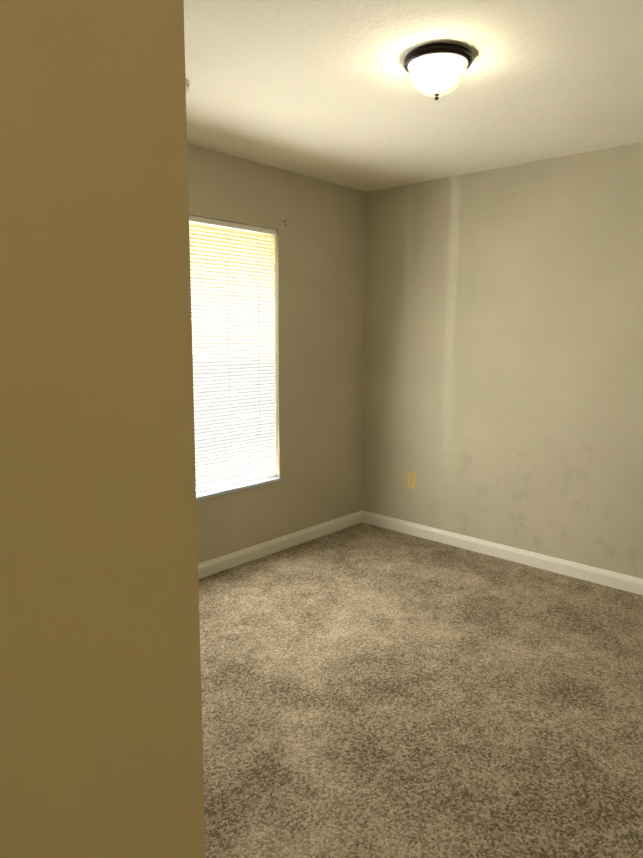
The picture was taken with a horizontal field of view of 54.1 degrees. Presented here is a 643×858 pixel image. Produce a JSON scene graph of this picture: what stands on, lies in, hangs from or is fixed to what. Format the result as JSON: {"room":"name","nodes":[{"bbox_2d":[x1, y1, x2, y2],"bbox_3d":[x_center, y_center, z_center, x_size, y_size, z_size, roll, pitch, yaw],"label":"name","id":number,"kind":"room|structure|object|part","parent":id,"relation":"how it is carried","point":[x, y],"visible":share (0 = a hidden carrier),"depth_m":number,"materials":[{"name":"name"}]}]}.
{"room":"empty bedroom","nodes":[
{"label":"empty bedroom","id":0,"kind":"room"},
{"bbox_2d":[0,0,205,857],"bbox_3d":[-0.766,0.097,0.842,3.620,2.440,0.120,8,12,42],"label":"wall","id":1,"kind":"structure","parent":0,"point":[101,746],"depth_m":0.22,"materials":[{"name":"beige paint"}]},
{"bbox_2d":[187,144,366,563],"bbox_3d":[-1.419,-0.225,2.910,0.160,2.440,5.000,8,12,42],"label":"wall","id":2,"kind":"structure","parent":0,"point":[319,250],"depth_m":4.19,"materials":[{"name":"beige paint"}]},
{"bbox_2d":[189,215,275,493],"bbox_3d":[-0.787,-0.385,3.592,0.136,1.600,1.348,8,12,42],"label":"window blind","id":3,"kind":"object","parent":2,"relation":"in","point":[243,352],"depth_m":3.79,"materials":[{"name":"white plastic"}]},
{"bbox_2d":[227,254,230,451],"bbox_3d":[-0.552,-0.416,3.759,0.002,1.528,0.002,8,12,42],"label":"blind cord","id":4,"kind":"object","parent":3,"relation":"hanging from","point":[229,371],"depth_m":3.75,"materials":[{"name":"grey plastic"}]},
{"bbox_3d":[-0.747,-1.155,3.440,0.038,0.029,1.340,8,12,42],"label":"window blind head rail","id":5,"kind":"part","parent":3,"relation":"part of","materials":[{"name":"white plastic"}]},
{"bbox_3d":[-0.753,0.373,3.678,0.022,0.016,1.328,8,12,42],"label":"window blind bottom rail","id":6,"kind":"part","parent":3,"relation":"part of","materials":[{"name":"white plastic"}]},
{"bbox_2d":[258,285,259,423],"bbox_3d":[-0.391,-0.442,3.934,0.002,1.528,0.002,8,12,42],"label":"blind cord","id":7,"kind":"object","parent":3,"relation":"hanging from","point":[258,285],"depth_m":3.90,"materials":[{"name":"grey plastic"}]},
{"bbox_2d":[196,476,280,500],"bbox_3d":[-0.762,0.399,3.686,0.115,0.022,1.348,8,12,42],"label":"window sill","id":8,"kind":"structure","parent":2,"relation":"attached to","point":[229,489],"depth_m":3.88,"materials":[{"name":"white wood"}]},
{"bbox_2d":[198,511,361,578],"bbox_3d":[-0.874,0.866,3.562,0.013,0.090,3.550,8,12,42],"label":"baseboard","id":9,"kind":"structure","parent":2,"relation":"attached to","point":[225,562],"depth_m":4.17,"materials":[{"name":"white wood"}]},
{"bbox_2d":[183,0,642,191],"bbox_3d":[0.257,-1.254,1.300,4.560,0.100,5.120,8,12,42],"label":"ceiling","id":10,"kind":"structure","parent":0,"point":[326,90],"depth_m":2.56,"materials":[{"name":"white paint"}]},
{"bbox_2d":[186,79,189,93],"bbox_3d":[-0.600,-1.376,2.535,0.138,0.043,0.138,8,12,42],"label":"smoke detector","id":11,"kind":"object","parent":10,"relation":"attached to","point":[187,85],"visible":0.08,"depth_m":2.53,"materials":[{"name":"white plastic"}]},
{"bbox_2d":[404,43,472,99],"bbox_3d":[0.424,-1.282,2.303,0.248,0.147,0.248,8,12,42],"label":"lamp","id":12,"kind":"object","parent":10,"relation":"attached to","point":[437,71],"visible":1,"depth_m":2.23,"materials":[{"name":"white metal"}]},
{"bbox_3d":[0.424,-1.278,2.304,0.208,0.100,0.208,8,12,42],"label":"lamp shade","id":13,"kind":"part","parent":12,"relation":"part of","materials":[{"name":"white glass"}]},
{"bbox_2d":[198,522,642,857],"bbox_3d":[0.243,1.257,1.686,4.560,0.100,5.120,8,12,42],"label":"floor","id":14,"kind":"structure","parent":0,"point":[370,691],"depth_m":2.47,"materials":[{"name":"carpet"}]},
{"bbox_2d":[362,142,642,578],"bbox_3d":[1.931,-0.271,3.324,4.560,2.440,0.120,8,12,42],"label":"wall","id":15,"kind":"structure","parent":0,"point":[503,386],"depth_m":3.89,"materials":[{"name":"beige paint"}]},
{"bbox_2d":[407,472,415,488],"bbox_3d":[0.646,0.371,4.511,0.070,0.115,0.008,8,12,42],"label":"electrical outlet","id":16,"kind":"object","parent":15,"relation":"attached to","point":[411,484],"visible":1,"depth_m":4.51,"materials":[{"name":"brown plastic"}]},
{"bbox_2d":[362,510,642,594],"bbox_3d":[1.602,0.858,3.702,3.450,0.090,0.013,8,12,42],"label":"baseboard","id":17,"kind":"structure","parent":15,"relation":"attached to","point":[624,582],"depth_m":4.03,"materials":[{"name":"white wood"}]}
]}

